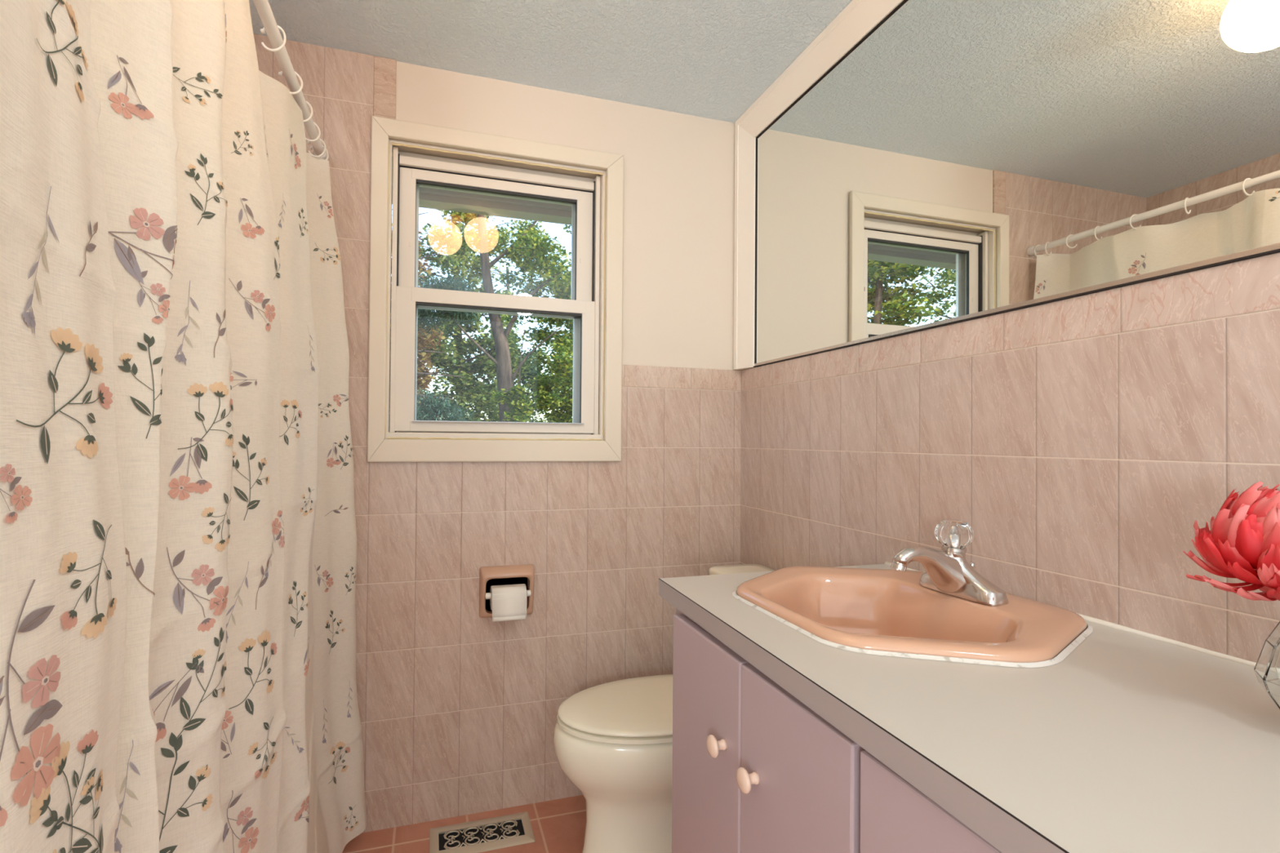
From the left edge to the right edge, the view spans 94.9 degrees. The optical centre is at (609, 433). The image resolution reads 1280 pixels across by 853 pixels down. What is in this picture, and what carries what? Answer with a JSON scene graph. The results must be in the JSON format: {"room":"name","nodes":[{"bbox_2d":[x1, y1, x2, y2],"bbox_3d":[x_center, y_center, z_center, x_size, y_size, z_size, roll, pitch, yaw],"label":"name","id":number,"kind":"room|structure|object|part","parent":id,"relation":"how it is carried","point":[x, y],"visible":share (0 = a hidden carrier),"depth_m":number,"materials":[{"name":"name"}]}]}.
{"room":"bathroom","nodes":[
{"label":"bathroom","id":0,"kind":"room"},
{"bbox_2d":[342,795,586,852],"bbox_3d":[-0.038,1.222,0.120,2.330,0.120,3.730,1,-1,-17],"label":"floor","id":1,"kind":"structure","parent":0,"point":[558,825],"depth_m":1.73,"materials":[{"name":"tile"}]},
{"bbox_2d":[429,811,535,852],"bbox_3d":[-0.373,1.174,1.718,0.292,0.005,0.142,1,-1,-17],"label":"floor vent","id":2,"kind":"object","parent":1,"relation":"in","point":[513,829],"visible":1,"depth_m":1.71,"materials":[{"name":"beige metal"}]},
{"bbox_2d":[443,819,519,849],"bbox_3d":[-0.373,1.173,1.718,0.216,0.004,0.080,1,-1,-17],"label":"grille","id":3,"kind":"object","parent":2,"relation":"attached to","point":[492,832],"depth_m":1.72,"materials":[{"name":"beige metal"}]},
{"bbox_2d":[553,564,775,852],"bbox_3d":[0.203,0.803,1.664,0.731,0.756,0.402,1,-1,-17],"label":"toilet","id":4,"kind":"object","parent":1,"relation":"on","point":[613,740],"visible":0.36,"depth_m":1.53,"materials":[{"name":"beige ceramic"}]},
{"bbox_3d":[0.147,0.981,1.646,0.617,0.399,0.352,1,-1,-17],"label":"bowl","id":5,"kind":"part","parent":4,"relation":"part of","materials":[{"name":"beige ceramic"}]},
{"bbox_3d":[0.105,0.771,1.635,0.505,0.014,0.344,1,-1,-17],"label":"seat","id":6,"kind":"part","parent":4,"relation":"part of","materials":[{"name":"beige plastic"}]},
{"bbox_3d":[0.110,0.751,1.636,0.513,0.019,0.348,1,-1,-17],"label":"lid","id":7,"kind":"part","parent":4,"relation":"part of","materials":[{"name":"beige ceramic"}]},
{"bbox_3d":[0.463,0.445,1.746,0.194,0.033,0.402,1,-1,-17],"label":"tank lid","id":8,"kind":"part","parent":4,"relation":"part of","materials":[{"name":"beige ceramic"}]},
{"bbox_2d":[671,608,1001,852],"bbox_3d":[0.554,0.758,0.705,0.624,0.830,1.170,1,-1,-17],"label":"vanity cabinet","id":9,"kind":"object","parent":1,"relation":"on","point":[756,769],"visible":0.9,"depth_m":0.82,"materials":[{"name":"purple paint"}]},
{"bbox_3d":[0.312,0.710,0.632,0.019,0.740,1.134,1,-1,-17],"label":"frame","id":10,"kind":"part","parent":9,"relation":"part of","materials":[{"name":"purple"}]},
{"bbox_3d":[0.170,0.705,1.030,0.020,0.700,0.262,1,-1,-17],"label":"door","id":11,"kind":"part","parent":9,"relation":"part of","materials":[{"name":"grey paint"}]},
{"bbox_3d":[0.173,0.503,0.945,0.028,0.034,0.034,1,-1,-17],"label":"knob","id":12,"kind":"part","parent":9,"relation":"part of","materials":[{"name":"beige ceramic"}]},
{"bbox_3d":[0.201,0.502,0.851,0.028,0.034,0.034,1,-1,-17],"label":"knob","id":13,"kind":"part","parent":9,"relation":"part of","materials":[{"name":"beige ceramic"}]},
{"bbox_3d":[0.245,0.703,0.782,0.020,0.700,0.249,1,-1,-17],"label":"door","id":14,"kind":"part","parent":9,"relation":"part of","materials":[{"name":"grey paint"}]},
{"bbox_3d":[0.322,0.701,0.526,0.020,0.700,0.262,1,-1,-17],"label":"door","id":15,"kind":"part","parent":9,"relation":"part of","materials":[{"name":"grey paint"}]},
{"bbox_2d":[658,561,1279,852],"bbox_3d":[0.552,0.322,0.734,0.629,0.042,1.250,1,-1,-17],"label":"countertop","id":16,"kind":"structure","parent":9,"relation":"on","point":[1135,741],"depth_m":0.61,"materials":[{"name":"beige laminate"}]},
{"bbox_2d":[732,566,1093,667],"bbox_3d":[0.508,0.380,1.055,0.496,0.171,0.576,1,-1,-17],"label":"sink","id":17,"kind":"object","parent":16,"relation":"in","point":[887,612],"visible":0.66,"depth_m":1.04,"materials":[{"name":"pink ceramic"}]},
{"bbox_2d":[890,520,1008,605],"bbox_3d":[0.598,0.231,1.080,0.187,0.135,0.166,1,-1,-17],"label":"faucet","id":18,"kind":"object","parent":17,"relation":"on","point":[948,571],"visible":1,"depth_m":1.06,"materials":[{"name":"silver metal"}]},
{"bbox_3d":[0.586,0.250,1.077,0.156,0.090,0.080,1,-1,-17],"label":"spout","id":19,"kind":"part","parent":18,"relation":"part of","materials":[{"name":"silver metal"}]},
{"bbox_3d":[0.642,0.188,1.094,0.060,0.048,0.060,1,-1,-39],"label":"handle knob","id":20,"kind":"part","parent":18,"relation":"part of","materials":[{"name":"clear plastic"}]},
{"bbox_3d":[0.682,0.266,1.104,0.009,0.047,0.009,0,-1,39],"label":"pop rod","id":21,"kind":"part","parent":18,"relation":"part of","materials":[{"name":"silver metal"}]},
{"bbox_2d":[1253,621,1279,710],"bbox_3d":[0.729,0.238,0.590,0.111,0.137,0.106,1,-1,-17],"label":"glass vase","id":22,"kind":"object","parent":16,"relation":"on","point":[1267,668],"visible":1,"depth_m":0.61,"materials":[{"name":"clear glass"}]},
{"bbox_2d":[1182,481,1279,600],"bbox_3d":[0.717,0.172,0.608,0.167,0.243,0.170,0,-1,27],"label":"peony","id":23,"kind":"object","parent":22,"relation":"in","point":[1242,541],"visible":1,"depth_m":0.61,"materials":[{"name":"pink plant"}]},
{"bbox_2d":[253,33,742,832],"bbox_3d":[-0.550,0.026,1.855,2.330,2.300,0.131,1,-1,-17],"label":"wall","id":24,"kind":"structure","parent":0,"point":[458,708],"depth_m":1.88,"materials":[{"name":"pink tile"}]},
{"bbox_2d":[253,0,328,159],"bbox_3d":[-0.612,-0.812,0.964,0.040,0.040,1.553,1,-1,-17],"label":"shower rod","id":25,"kind":"object","parent":24,"relation":"attached to","point":[263,6],"visible":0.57,"depth_m":1.28,"materials":[{"name":"white plastic"}]},
{"bbox_2d":[260,25,286,51],"bbox_3d":[-0.679,-0.799,1.186,0.050,0.056,0.008,1,-1,-5],"label":"curtain ring","id":26,"kind":"object","parent":25,"relation":"hanging from","point":[262,30],"visible":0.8,"depth_m":1.19,"materials":[{"name":"white plastic"}]},
{"bbox_2d":[278,71,302,94],"bbox_3d":[-0.723,-0.798,1.333,0.050,0.056,0.008,1,-1,-27],"label":"curtain ring","id":27,"kind":"object","parent":25,"relation":"hanging from","point":[280,73],"visible":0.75,"depth_m":1.34,"materials":[{"name":"white plastic"}]},
{"bbox_2d":[303,100,312,122],"bbox_3d":[-0.759,-0.797,1.451,0.050,0.056,0.008,1,-1,-11],"label":"curtain ring","id":28,"kind":"object","parent":25,"relation":"hanging from","point":[308,103],"visible":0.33,"depth_m":1.45,"materials":[{"name":"white plastic"}]},
{"bbox_2d":[305,121,320,142],"bbox_3d":[-0.787,-0.796,1.545,0.050,0.056,0.008,1,-1,-31],"label":"curtain ring","id":29,"kind":"object","parent":25,"relation":"hanging from","point":[315,124],"visible":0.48,"depth_m":1.55,"materials":[{"name":"white plastic"}]},
{"bbox_2d":[306,137,325,157],"bbox_3d":[-0.814,-0.795,1.633,0.050,0.056,0.008,1,-1,-7],"label":"curtain ring","id":30,"kind":"object","parent":25,"relation":"hanging from","point":[321,140],"visible":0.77,"depth_m":1.63,"materials":[{"name":"white plastic"}]},
{"bbox_2d":[309,145,328,159],"bbox_3d":[-0.825,-0.795,1.669,0.050,0.056,0.008,1,-1,-25],"label":"curtain ring","id":31,"kind":"object","parent":25,"relation":"hanging from","point":[310,147],"visible":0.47,"depth_m":1.68,"materials":[{"name":"white plastic"}]},
{"label":"curtain ring","id":32,"kind":"object","parent":25,"relation":"hanging from","visible":0},
{"bbox_2d":[0,0,367,852],"bbox_3d":[-0.582,0.176,0.957,0.227,1.915,1.470,1,-1,-17],"label":"shower curtain","id":33,"kind":"object","parent":32,"relation":"hanging from","point":[179,545],"visible":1,"depth_m":0.62,"materials":[{"name":"fabric"}]},
{"bbox_2d":[391,189,571,225],"bbox_3d":[-0.673,-1.001,2.458,8.000,0.115,0.112,1,-1,-17],"label":"rain gutter","id":34,"kind":"object","parent":24,"relation":"attached to","point":[429,201],"visible":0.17,"depth_m":2.48,"materials":[{"name":"grey paint"}]},
{"bbox_2d":[391,186,571,211],"bbox_3d":[-0.586,-1.047,2.173,8.000,0.148,0.482,1,-1,-17],"label":"trim","id":35,"kind":"structure","parent":24,"relation":"attached to","point":[421,189],"depth_m":2.44,"materials":[{"name":"grey paint"}]},
{"bbox_2d":[367,115,623,462],"bbox_3d":[-0.351,-0.422,1.909,0.785,1.024,0.141,1,-1,-17],"label":"window","id":36,"kind":"structure","parent":24,"relation":"in","point":[406,157],"depth_m":1.88,"materials":[{"name":"beige paint"}]},
{"bbox_3d":[-0.356,-0.227,1.901,0.654,0.446,0.022,1,-1,-17],"label":"sash","id":37,"kind":"part","parent":36,"relation":"part of","materials":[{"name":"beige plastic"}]},
{"bbox_3d":[-0.362,-0.434,1.929,0.660,0.894,0.086,1,-1,-17],"label":"frame","id":38,"kind":"part","parent":36,"relation":"part of","materials":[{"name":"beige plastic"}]},
{"bbox_3d":[-0.359,-0.625,1.928,0.624,0.406,0.021,1,-1,-17],"label":"sash","id":39,"kind":"part","parent":36,"relation":"part of","materials":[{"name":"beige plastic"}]},
{"bbox_3d":[-0.374,-0.431,1.968,0.660,0.884,0.012,1,-1,-17],"label":"storm frame","id":40,"kind":"part","parent":36,"relation":"part of","materials":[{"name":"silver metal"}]},
{"bbox_2d":[479,564,534,617],"bbox_3d":[-0.317,0.495,1.829,0.169,0.158,0.050,1,-1,-17],"label":"toilet paper holder","id":41,"kind":"object","parent":24,"relation":"attached to","point":[526,571],"visible":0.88,"depth_m":1.82,"materials":[{"name":"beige ceramic"}]},
{"bbox_2d":[489,583,526,622],"bbox_3d":[-0.312,0.518,1.812,0.104,0.097,0.076,1,-1,-17],"label":"toilet paper roll","id":42,"kind":"object","parent":41,"relation":"on","point":[508,602],"visible":0.96,"depth_m":1.78,"materials":[{"name":"white paper"}]},
{"bbox_2d":[248,0,852,123],"bbox_3d":[-0.018,-1.198,0.146,2.330,0.120,3.730,1,-1,-17],"label":"ceiling","id":43,"kind":"structure","parent":0,"point":[708,59],"depth_m":1.67,"materials":[{"name":"white paint"}]},
{"bbox_2d":[740,252,1279,662],"bbox_3d":[1.047,0.024,0.394,0.121,2.300,3.606,1,-1,-17],"label":"wall","id":44,"kind":"structure","parent":0,"point":[1082,442],"depth_m":1.04,"materials":[{"name":"pink tile"}]},
{"bbox_2d":[733,0,1279,369],"bbox_3d":[0.754,-0.677,1.143,0.039,0.886,2.000,1,-1,-17],"label":"wall mirror","id":45,"kind":"object","parent":44,"relation":"attached to","point":[919,165],"visible":1,"depth_m":1.16,"materials":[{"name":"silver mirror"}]},
{"bbox_3d":[0.474,-0.669,2.056,0.033,0.885,0.090,1,-1,-17],"label":"trim","id":46,"kind":"part","parent":45,"relation":"part of","materials":[{"name":"white wood"}]},
{"bbox_3d":[0.754,-1.073,1.146,0.033,0.094,1.999,1,-1,-17],"label":"trim","id":47,"kind":"part","parent":45,"relation":"part of","materials":[{"name":"beige wood"}]},
{"label":"outside","id":48,"kind":"structure","parent":0,"visible":0},
{"bbox_3d":[-10.882,1.211,22.295,70.000,1.491,45.000,1,-1,-17],"label":"ground","id":49,"kind":"structure","parent":48,"visible":0},
{"bbox_2d":[389,208,445,432],"bbox_3d":[-4.782,-1.551,11.643,3.019,6.809,3.022,0,-1,25],"label":"oak tree","id":50,"kind":"object","parent":49,"relation":"on","point":[423,340],"visible":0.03,"depth_m":11.62,"materials":[{"name":"green plant"}]},
{"bbox_2d":[389,212,482,421],"bbox_3d":[-2.695,-1.070,8.415,1.872,5.801,1.696,1,-1,-17],"label":"pine tree","id":51,"kind":"object","parent":49,"relation":"on","point":[434,410],"visible":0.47,"depth_m":8.32,"materials":[{"name":"green plant"}]},
{"bbox_2d":[417,208,534,422],"bbox_3d":[-3.539,-2.254,14.505,3.542,7.289,2.769,1,-1,-25],"label":"tree","id":52,"kind":"object","parent":49,"relation":"on","point":[456,256],"visible":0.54,"depth_m":13.99,"materials":[{"name":"green plant"}]},
{"bbox_2d":[423,213,573,422],"bbox_3d":[-1.088,-1.441,9.908,2.939,6.610,2.679,0,-1,16],"label":"maple tree","id":53,"kind":"object","parent":49,"relation":"on","point":[530,247],"visible":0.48,"depth_m":9.67,"materials":[{"name":"green plant"}]},
{"bbox_2d":[442,258,568,422],"bbox_3d":[-3.171,-1.986,18.501,4.507,6.844,3.584,1,-1,-27],"label":"tree","id":54,"kind":"object","parent":49,"relation":"on","point":[508,277],"visible":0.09,"depth_m":17.92,"materials":[{"name":"green plant"}]},
{"bbox_2d":[526,224,573,422],"bbox_3d":[0.042,-2.430,15.025,3.495,7.710,3.259,0,-1,22],"label":"tree","id":55,"kind":"object","parent":49,"relation":"on","point":[542,359],"visible":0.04,"depth_m":14.42,"materials":[{"name":"green plant"}]}
]}

